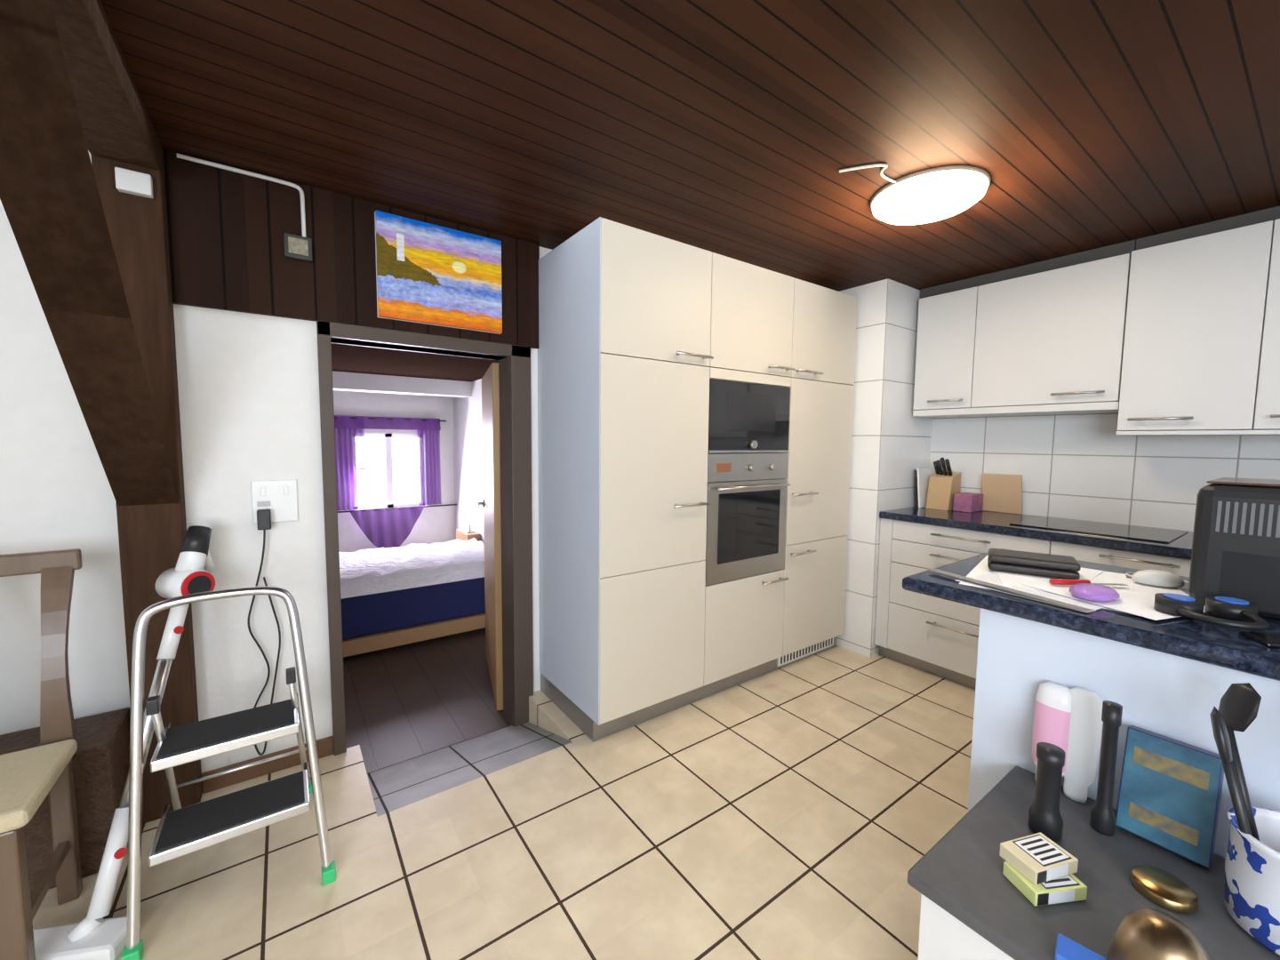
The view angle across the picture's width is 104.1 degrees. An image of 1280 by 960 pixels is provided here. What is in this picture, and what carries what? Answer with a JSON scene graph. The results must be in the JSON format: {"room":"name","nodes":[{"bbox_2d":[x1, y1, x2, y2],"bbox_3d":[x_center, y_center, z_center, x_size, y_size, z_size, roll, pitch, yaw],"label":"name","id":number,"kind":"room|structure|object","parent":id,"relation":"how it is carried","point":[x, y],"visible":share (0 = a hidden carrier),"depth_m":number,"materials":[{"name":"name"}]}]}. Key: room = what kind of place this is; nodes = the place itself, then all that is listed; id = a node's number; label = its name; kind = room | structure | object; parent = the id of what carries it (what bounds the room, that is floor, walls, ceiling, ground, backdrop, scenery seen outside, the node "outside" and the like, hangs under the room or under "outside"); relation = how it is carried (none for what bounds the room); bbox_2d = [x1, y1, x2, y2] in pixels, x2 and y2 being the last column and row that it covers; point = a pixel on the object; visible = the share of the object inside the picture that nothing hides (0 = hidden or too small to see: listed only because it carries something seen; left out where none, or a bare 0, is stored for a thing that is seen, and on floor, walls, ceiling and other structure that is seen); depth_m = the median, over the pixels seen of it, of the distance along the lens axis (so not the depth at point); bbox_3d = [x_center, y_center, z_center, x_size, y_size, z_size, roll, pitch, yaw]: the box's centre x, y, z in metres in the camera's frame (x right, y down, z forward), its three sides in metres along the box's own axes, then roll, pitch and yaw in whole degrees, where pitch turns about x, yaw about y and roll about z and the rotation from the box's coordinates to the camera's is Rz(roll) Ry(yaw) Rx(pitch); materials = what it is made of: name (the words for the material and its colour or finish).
{"room":"kitchen","nodes":[
{"label":"kitchen","id":0,"kind":"room"},
{"bbox_2d":[49,0,159,169],"bbox_3d":[-0.288,-0.883,-0.278,0.155,0.100,4.510,-3,5,-35],"label":"ceiling beam","id":1,"kind":"structure","parent":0,"point":[116,124],"depth_m":1.24,"materials":[{"name":"brown wood"}]},
{"bbox_2d":[0,150,551,773],"bbox_3d":[-0.649,0.078,2.510,5.150,2.450,0.120,-3,5,-35],"label":"wall","id":2,"kind":"structure","parent":0,"point":[248,384],"depth_m":1.78,"materials":[{"name":"white paint"}]},
{"bbox_2d":[176,152,306,237],"bbox_3d":[-1.398,-0.998,1.768,0.352,0.191,0.013,-3,5,-35],"label":"cable conduit","id":3,"kind":"object","parent":2,"relation":"attached to","point":[179,156],"visible":1,"depth_m":1.79,"materials":[{"name":"white plastic"}]},
{"bbox_2d":[247,508,280,755],"bbox_3d":[-1.421,0.581,1.883,0.106,0.944,0.042,-3,5,-35],"label":"charger","id":4,"kind":"object","parent":2,"relation":"attached to","point":[263,516],"visible":0.82,"depth_m":1.87,"materials":[{"name":"black plastic"}]},
{"bbox_2d":[201,736,333,793],"bbox_3d":[-1.433,1.104,1.950,0.420,0.075,0.015,-3,5,-35],"label":"baseboard","id":5,"kind":"structure","parent":2,"relation":"attached to","point":[324,746],"depth_m":1.92,"materials":[{"name":"brown wood"}]},
{"bbox_2d":[250,480,298,523],"bbox_3d":[-1.385,0.081,1.895,0.140,0.160,0.020,-3,5,-35],"label":"power outlet","id":6,"kind":"object","parent":2,"relation":"attached to","point":[280,496],"visible":1,"depth_m":1.90,"materials":[{"name":"white plastic"}]},
{"bbox_2d":[256,500,270,506],"bbox_3d":[-1.413,0.089,1.874,0.040,0.020,0.001,-3,5,-35],"label":"socket","id":7,"kind":"object","parent":6,"relation":"attached to","point":[260,503],"depth_m":1.87,"materials":[{"name":"grey plastic"}]},
{"bbox_2d":[279,504,294,516],"bbox_3d":[-1.355,0.117,1.916,0.048,0.048,0.004,-3,5,-35],"label":"socket","id":8,"kind":"object","parent":6,"relation":"attached to","point":[284,509],"depth_m":1.91,"materials":[{"name":"white plastic"}]},
{"bbox_2d":[283,232,312,262],"bbox_3d":[-1.274,-0.866,1.860,0.086,0.084,0.034,-3,5,-35],"label":"junction box","id":9,"kind":"object","parent":2,"relation":"attached to","point":[296,247],"visible":1,"depth_m":1.85,"materials":[{"name":"grey plastic"}]},
{"bbox_2d":[162,148,539,348],"bbox_3d":[-1.041,-0.872,2.062,1.335,0.495,0.022,-3,5,-35],"label":"panel","id":10,"kind":"object","parent":2,"relation":"attached to","point":[227,228],"depth_m":1.86,"materials":[{"name":"brown wood"}]},
{"bbox_2d":[316,320,533,755],"bbox_3d":[-1.119,0.287,2.633,0.963,1.905,0.898,-3,5,-35],"label":"door frame","id":11,"kind":"structure","parent":2,"relation":"in","point":[506,384],"depth_m":2.45,"materials":[{"name":"brown wood"}]},
{"bbox_2d":[374,210,502,334],"bbox_3d":[-0.855,-0.882,2.165,0.516,0.416,0.024,-3,5,-35],"label":"painting","id":12,"kind":"object","parent":2,"relation":"attached to","point":[427,273],"visible":1,"depth_m":2.14,"materials":[{"name":"paint"}]},
{"bbox_2d":[333,390,455,552],"bbox_3d":[-3.306,-0.131,4.583,3.250,2.400,0.200,-3,5,-35],"label":"wall","id":13,"kind":"structure","parent":0,"point":[435,524],"depth_m":5.16,"materials":[{"name":"white paint"}]},
{"bbox_2d":[354,432,424,510],"bbox_3d":[-2.579,-0.096,5.126,0.660,0.760,0.070,-3,5,-35],"label":"window","id":14,"kind":"structure","parent":13,"relation":"attached to","point":[391,460],"depth_m":5.13,"materials":[{"name":"white"}]},
{"bbox_2d":[334,415,456,548],"bbox_3d":[-2.414,0.043,5.033,1.210,1.340,0.072,-3,5,-35],"label":"curtain","id":15,"kind":"object","parent":13,"relation":"hanging from","point":[388,527],"visible":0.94,"depth_m":4.92,"materials":[{"name":"purple fabric"}]},
{"bbox_2d":[331,343,498,381],"bbox_3d":[-2.385,-0.851,3.161,3.150,0.050,3.080,-3,5,-35],"label":"ceiling","id":16,"kind":"structure","parent":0,"point":[346,358],"depth_m":3.69,"materials":[{"name":"brown wood"}]},
{"bbox_2d":[332,371,471,398],"bbox_3d":[-2.962,-0.823,3.971,3.150,0.140,0.200,-3,5,-35],"label":"ceiling beam","id":17,"kind":"structure","parent":16,"relation":"attached to","point":[341,380],"depth_m":4.44,"materials":[{"name":"white paint"}]},
{"bbox_2d":[343,627,511,773],"bbox_3d":[-2.329,1.205,3.299,3.250,0.050,3.200,-3,5,-35],"label":"floor","id":18,"kind":"structure","parent":0,"point":[407,701],"depth_m":2.80,"materials":[{"name":"laminate"}]},
{"bbox_2d":[338,537,485,657],"bbox_3d":[-2.352,0.830,3.479,2.550,0.670,1.030,-3,5,-35],"label":"bed","id":19,"kind":"object","parent":18,"relation":"on","point":[411,593],"visible":0.32,"depth_m":3.49,"materials":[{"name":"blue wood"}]},
{"bbox_2d":[338,537,484,599],"bbox_3d":[-2.344,0.645,3.457,2.550,0.161,1.010,-3,5,-35],"label":"duvet","id":20,"kind":"object","parent":19,"relation":"on","point":[382,571],"depth_m":3.57,"materials":[{"name":"white fabric"}]},
{"bbox_2d":[456,528,479,541],"bbox_3d":[-1.671,0.780,4.857,0.120,0.570,0.380,-3,5,-35],"label":"table","id":21,"kind":"object","parent":18,"relation":"on","point":[460,534],"visible":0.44,"depth_m":4.75,"materials":[{"name":"brown wood"}]},
{"bbox_2d":[463,511,476,532],"bbox_3d":[-1.633,0.398,4.779,0.119,0.204,0.079,-1,5,-22],"label":"table lamp","id":22,"kind":"object","parent":21,"relation":"on","point":[469,517],"visible":1,"depth_m":4.77,"materials":[{"name":"silver metal"}]},
{"bbox_2d":[452,378,484,544],"bbox_3d":[-1.071,-0.079,4.168,0.100,2.400,3.080,-3,5,-35],"label":"wall","id":23,"kind":"structure","parent":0,"point":[468,424],"depth_m":4.94,"materials":[{"name":"white paint"}]},
{"bbox_2d":[32,645,975,959],"bbox_3d":[0.706,1.359,0.690,5.150,0.200,4.620,-3,5,-35],"label":"floor","id":24,"kind":"structure","parent":0,"point":[786,812],"depth_m":1.62,"materials":[{"name":"tile"}]},
{"bbox_2d":[0,548,82,959],"bbox_3d":[-1.683,0.710,1.172,0.450,0.975,0.488,-3,5,-35],"label":"dining chair","id":25,"kind":"object","parent":24,"relation":"on","point":[28,776],"visible":1,"depth_m":1.36,"materials":[{"name":"brown wood"}]},
{"bbox_2d":[0,707,130,894],"bbox_3d":[-2.000,0.986,1.358,0.850,0.390,0.260,-3,5,-35],"label":"chest","id":26,"kind":"object","parent":24,"relation":"on","point":[100,760],"visible":0.47,"depth_m":1.48,"materials":[{"name":"brown wood"}]},
{"bbox_2d":[32,522,215,959],"bbox_3d":[-1.473,0.669,1.458,0.260,1.016,0.610,0,4,-11],"label":"vacuum cleaner","id":27,"kind":"object","parent":24,"relation":"on","point":[100,935],"visible":0.81,"depth_m":1.34,"materials":[{"name":"white plastic"}]},
{"bbox_2d":[90,140,202,823],"bbox_3d":[-1.635,0.033,1.670,0.155,2.250,0.090,-3,5,-35],"label":"column","id":28,"kind":"structure","parent":24,"relation":"on","point":[151,537],"depth_m":1.64,"materials":[{"name":"brown wood"}]},
{"bbox_2d":[0,0,178,505],"bbox_3d":[-1.307,-0.395,1.182,0.145,1.230,1.230,-3,5,-35],"label":"beam","id":29,"kind":"structure","parent":28,"relation":"attached to","point":[50,197],"depth_m":1.08,"materials":[{"name":"brown wood"}]},
{"bbox_2d":[114,167,153,198],"bbox_3d":[-1.576,-0.926,1.556,0.080,0.064,0.032,-3,5,-35],"label":"junction box","id":30,"kind":"object","parent":28,"relation":"attached to","point":[128,181],"visible":1,"depth_m":1.55,"materials":[{"name":"white plastic"}]},
{"bbox_2d":[120,586,335,959],"bbox_3d":[-1.224,0.740,1.518,0.449,0.876,0.514,-3,5,-35],"label":"step ladder","id":31,"kind":"object","parent":24,"relation":"on","point":[180,831],"visible":1,"depth_m":1.42,"materials":[{"name":"silver metal"}]},
{"bbox_2d":[149,707,299,772],"bbox_3d":[-1.200,0.739,1.470,0.324,0.030,0.185,-3,5,-35],"label":"step","id":32,"kind":"structure","parent":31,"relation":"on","point":[207,738],"depth_m":1.43,"materials":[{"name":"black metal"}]},
{"bbox_2d":[148,769,310,867],"bbox_3d":[-1.176,0.971,1.458,0.348,0.030,0.185,-3,5,-35],"label":"step","id":33,"kind":"structure","parent":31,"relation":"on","point":[191,828],"depth_m":1.42,"materials":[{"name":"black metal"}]},
{"bbox_2d":[537,216,857,742],"bbox_3d":[0.404,0.002,2.790,1.804,2.178,0.636,-3,5,-35],"label":"tall cabinet","id":34,"kind":"object","parent":24,"relation":"on","point":[636,325],"visible":0.98,"depth_m":2.31,"materials":[{"name":"beige laminate"}]},
{"bbox_2d":[705,452,790,585],"bbox_3d":[0.424,0.168,2.777,0.592,0.642,0.586,-3,5,-35],"label":"oven","id":35,"kind":"object","parent":34,"relation":"in","point":[747,492],"visible":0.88,"depth_m":2.56,"materials":[{"name":"silver metal"}]},
{"bbox_2d":[708,379,790,453],"bbox_3d":[0.421,-0.331,2.748,0.592,0.348,0.562,-3,5,-35],"label":"microwave","id":36,"kind":"object","parent":34,"relation":"in","point":[743,417],"visible":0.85,"depth_m":2.52,"materials":[{"name":"black glass"}]},
{"bbox_2d":[776,637,833,666],"bbox_3d":[1.012,1.029,3.023,0.540,0.070,0.009,-3,5,-35],"label":"vent","id":37,"kind":"object","parent":34,"relation":"attached to","point":[789,659],"depth_m":3.01,"materials":[{"name":"white plastic"}]},
{"bbox_2d":[874,506,1193,689],"bbox_3d":[2.574,0.730,1.918,0.633,0.900,3.125,-3,5,-35],"label":"base cabinet","id":38,"kind":"object","parent":24,"relation":"on","point":[934,636],"visible":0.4,"depth_m":2.72,"materials":[{"name":"white laminate"}]},
{"bbox_2d":[879,506,1193,559],"bbox_3d":[2.585,0.301,1.891,0.615,0.040,3.125,-3,5,-35],"label":"countertop","id":39,"kind":"structure","parent":38,"relation":"on","point":[999,523],"depth_m":2.44,"materials":[{"name":"stone"}]},
{"bbox_2d":[914,467,935,508],"bbox_3d":[1.833,0.047,3.206,0.220,0.250,0.050,-3,5,-35],"label":"chopping board","id":40,"kind":"object","parent":39,"relation":"on","point":[922,476],"visible":0.68,"depth_m":3.16,"materials":[{"name":"white plastic"}]},
{"bbox_2d":[925,457,961,510],"bbox_3d":[1.896,0.019,3.115,0.160,0.320,0.130,-3,5,-35],"label":"knife block","id":41,"kind":"object","parent":39,"relation":"on","point":[944,484],"visible":0.99,"depth_m":3.08,"materials":[{"name":"brown wood"}]},
{"bbox_2d":[952,492,983,512],"bbox_3d":[1.990,0.135,3.026,0.160,0.104,0.100,-3,5,-35],"label":"box","id":42,"kind":"object","parent":39,"relation":"on","point":[970,502],"visible":1,"depth_m":2.98,"materials":[{"name":"cardboard"}]},
{"bbox_2d":[982,472,1022,514],"bbox_3d":[2.141,0.080,2.957,0.049,0.229,0.200,-3,5,-35],"label":"cutting board","id":43,"kind":"object","parent":39,"relation":"on","point":[1003,493],"visible":1,"depth_m":2.94,"materials":[{"name":"brown wood"}]},
{"bbox_2d":[1009,516,1188,543],"bbox_3d":[2.224,0.232,2.437,0.470,0.006,0.560,-3,5,-35],"label":"induction hob","id":44,"kind":"object","parent":39,"relation":"in","point":[1091,527],"visible":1,"depth_m":2.39,"materials":[{"name":"black glass"}]},
{"bbox_2d":[902,548,1279,858],"bbox_3d":[1.764,0.806,0.835,0.760,0.900,2.300,-3,5,-35],"label":"base cabinet","id":45,"kind":"object","parent":24,"relation":"on","point":[1167,676],"visible":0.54,"depth_m":1.16,"materials":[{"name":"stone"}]},
{"bbox_2d":[902,548,1279,680],"bbox_3d":[1.768,0.377,0.802,0.760,0.040,2.300,-3,5,-35],"label":"countertop","id":46,"kind":"structure","parent":45,"relation":"on","point":[1190,638],"depth_m":1.15,"materials":[{"name":"stone"}]},
{"bbox_2d":[928,568,1096,613],"bbox_3d":[0.993,0.296,1.375,0.032,0.002,0.420,-1,5,-22],"label":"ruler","id":47,"kind":"object","parent":46,"relation":"on","point":[1055,602],"visible":1,"depth_m":1.33,"materials":[{"name":"grey metal"}]},
{"bbox_2d":[956,555,1205,620],"bbox_3d":[1.249,0.300,1.427,0.519,0.006,0.588,5,6,44],"label":"paper stack","id":48,"kind":"object","parent":46,"relation":"on","point":[1135,598],"visible":0.54,"depth_m":1.39,"materials":[{"name":"white paper"}]},
{"bbox_2d":[987,548,1080,579],"bbox_3d":[1.223,0.260,1.561,0.221,0.050,0.132,4,5,34],"label":"wallet","id":49,"kind":"object","parent":48,"relation":"on","point":[1068,567],"visible":0.99,"depth_m":1.52,"materials":[{"name":"black leather"}]},
{"bbox_2d":[1048,578,1127,585],"bbox_3d":[1.260,0.288,1.402,0.200,0.015,0.016,1,4,3],"label":"paring knife","id":50,"kind":"object","parent":48,"relation":"on","point":[1053,581],"visible":0.8,"depth_m":1.40,"materials":[{"name":"red plastic"}]},
{"bbox_2d":[1068,583,1119,601],"bbox_3d":[1.182,0.290,1.300,0.143,0.030,0.099,-3,5,-35],"label":"plastic bag","id":51,"kind":"object","parent":48,"relation":"on","point":[1086,591],"visible":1,"depth_m":1.27,"materials":[{"name":"purple plastic"}]},
{"bbox_2d":[1125,569,1188,587],"bbox_3d":[1.506,0.276,1.455,0.156,0.039,0.141,-3,5,-35],"label":"computer mouse","id":52,"kind":"object","parent":46,"relation":"on","point":[1148,577],"visible":0.95,"depth_m":1.41,"materials":[{"name":"white plastic"}]},
{"bbox_2d":[1153,592,1269,630],"bbox_3d":[1.318,0.300,1.128,0.182,0.038,0.172,1,4,11],"label":"headphones","id":53,"kind":"object","parent":46,"relation":"on","point":[1230,608],"visible":1,"depth_m":1.14,"materials":[{"name":"black plastic"}]},
{"bbox_2d":[1153,592,1204,617],"bbox_3d":[1.277,0.297,1.183,0.080,0.034,0.080,-3,5,-35],"label":"ear cup","id":54,"kind":"object","parent":53,"relation":"on","point":[1165,603],"depth_m":1.17,"materials":[{"name":"black plastic"}]},
{"bbox_2d":[1204,596,1258,621],"bbox_3d":[1.378,0.299,1.163,0.080,0.034,0.080,-3,5,-35],"label":"ear cup","id":55,"kind":"object","parent":53,"relation":"on","point":[1230,608],"depth_m":1.14,"materials":[{"name":"black plastic"}]},
{"bbox_2d":[1187,477,1279,619],"bbox_3d":[1.686,0.173,1.118,0.332,0.315,0.575,-3,5,-35],"label":"coffee machine","id":56,"kind":"object","parent":46,"relation":"on","point":[1236,552],"visible":0.94,"depth_m":1.19,"materials":[{"name":"black plastic"}]},
{"bbox_2d":[1239,631,1279,647],"bbox_3d":[1.345,0.332,1.013,0.150,0.008,0.075,2,5,19],"label":"smartphone","id":57,"kind":"object","parent":46,"relation":"on","point":[1270,640],"visible":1,"depth_m":1.03,"materials":[{"name":"black glass"}]},
{"bbox_2d":[907,765,1279,959],"bbox_3d":[1.164,1.038,0.606,0.572,0.460,1.395,-3,5,-35],"label":"sideboard","id":58,"kind":"object","parent":24,"relation":"on","point":[970,910],"visible":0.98,"depth_m":0.96,"materials":[{"name":"grey laminate"}]},
{"bbox_2d":[1002,861,1087,905],"bbox_3d":[0.770,0.762,0.951,0.108,0.028,0.071,0,4,-8],"label":"pack","id":59,"kind":"object","parent":58,"relation":"on","point":[1068,888],"visible":0.66,"depth_m":0.92,"materials":[{"name":"yellow cardboard"}]},
{"bbox_2d":[999,832,1078,884],"bbox_3d":[0.773,0.733,0.969,0.108,0.028,0.071,-1,5,-16],"label":"pack","id":60,"kind":"object","parent":59,"relation":"on","point":[1036,857],"visible":1,"depth_m":0.95,"materials":[{"name":"beige cardboard"}]},
{"bbox_2d":[1027,742,1065,841],"bbox_3d":[0.882,0.672,1.080,0.058,0.190,0.058,-3,5,-35],"label":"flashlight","id":61,"kind":"object","parent":58,"relation":"on","point":[1044,817],"visible":0.98,"depth_m":1.06,"materials":[{"name":"black plastic"}]},
{"bbox_2d":[1032,681,1071,778],"bbox_3d":[1.016,0.630,1.228,0.062,0.256,0.080,-3,5,-35],"label":"shampoo bottle","id":62,"kind":"object","parent":58,"relation":"on","point":[1052,708],"visible":0.49,"depth_m":1.21,"materials":[{"name":"pink plastic"}]},
{"bbox_2d":[1054,933,1106,959],"bbox_3d":[0.712,0.775,0.800,0.070,0.022,0.050,5,6,44],"label":"box","id":63,"kind":"object","parent":58,"relation":"on","point":[1067,948],"visible":1,"depth_m":0.81,"materials":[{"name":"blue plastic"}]},
{"bbox_2d":[1063,687,1103,803],"bbox_3d":[1.050,0.630,1.190,0.056,0.263,0.072,-3,5,-35],"label":"shampoo bottle","id":64,"kind":"object","parent":58,"relation":"on","point":[1085,724],"visible":0.93,"depth_m":1.17,"materials":[{"name":"white plastic"}]},
{"bbox_2d":[1089,700,1122,835],"bbox_3d":[1.017,0.625,1.086,0.040,0.285,0.040,-3,5,-35],"label":"flashlight","id":65,"kind":"object","parent":58,"relation":"on","point":[1102,820],"visible":1,"depth_m":1.08,"materials":[{"name":"black plastic"}]},
{"bbox_2d":[1106,907,1210,959],"bbox_3d":[0.792,0.727,0.754,0.124,0.130,0.124,-3,5,-35],"label":"brass bell","id":66,"kind":"object","parent":58,"relation":"on","point":[1149,933],"visible":1,"depth_m":0.74,"materials":[{"name":"brown metal"}]},
{"bbox_2d":[1130,864,1198,913],"bbox_3d":[0.986,0.768,0.940,0.088,0.022,0.088,-3,5,-35],"label":"round tin","id":67,"kind":"object","parent":58,"relation":"on","point":[1163,888],"visible":1,"depth_m":0.93,"materials":[{"name":"gold metal"}]},
{"bbox_2d":[1115,725,1223,868],"bbox_3d":[1.118,0.661,1.057,0.088,0.218,0.140,-3,5,-35],"label":"book","id":68,"kind":"object","parent":58,"relation":"on","point":[1170,793],"visible":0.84,"depth_m":1.04,"materials":[{"name":"blue"}]},
{"bbox_2d":[1209,682,1279,955],"bbox_3d":[1.110,0.568,0.837,0.198,0.440,0.217,-3,5,-35],"label":"utensil crock","id":69,"kind":"object","parent":58,"relation":"on","point":[1252,855],"visible":1,"depth_m":0.86,"materials":[{"name":"ceramic"}]},
{"bbox_2d":[100,0,1279,291],"bbox_3d":[0.699,-1.018,0.548,5.150,0.060,4.720,-3,5,-35],"label":"ceiling","id":70,"kind":"structure","parent":0,"point":[728,128],"depth_m":1.43,"materials":[{"name":"brown wood"}]},
{"bbox_2d":[839,163,991,224],"bbox_3d":[1.000,-1.057,1.834,0.621,0.051,0.396,-3,5,-35],"label":"ceiling light","id":71,"kind":"object","parent":70,"relation":"attached to","point":[936,194],"depth_m":1.81,"materials":[{"name":"white plastic"}]},
{"bbox_2d":[836,278,932,657],"bbox_3d":[1.449,-0.075,3.452,0.630,2.250,0.770,-3,5,-35],"label":"tiled column","id":72,"kind":"structure","parent":0,"point":[889,444],"depth_m":3.03,"materials":[{"name":"tile"}]},
{"bbox_2d":[929,412,1279,531],"bbox_3d":[2.823,0.136,2.168,0.100,2.450,4.720,-3,5,-35],"label":"wall","id":73,"kind":"structure","parent":0,"point":[1077,467],"depth_m":2.64,"materials":[{"name":"tile"}]},
{"bbox_2d":[912,240,1135,417],"bbox_3d":[2.070,-0.755,2.764,0.368,0.778,0.955,-3,5,-35],"label":"upper cabinet","id":74,"kind":"object","parent":73,"relation":"attached to","point":[1045,337],"visible":0.94,"depth_m":2.60,"materials":[{"name":"white laminate"}]},
{"bbox_2d":[1116,206,1279,436],"bbox_3d":[2.809,-0.608,1.720,0.388,0.898,1.612,-3,5,-35],"label":"upper cabinet","id":75,"kind":"object","parent":73,"relation":"attached to","point":[1201,356],"visible":1,"depth_m":2.09,"materials":[{"name":"white laminate"}]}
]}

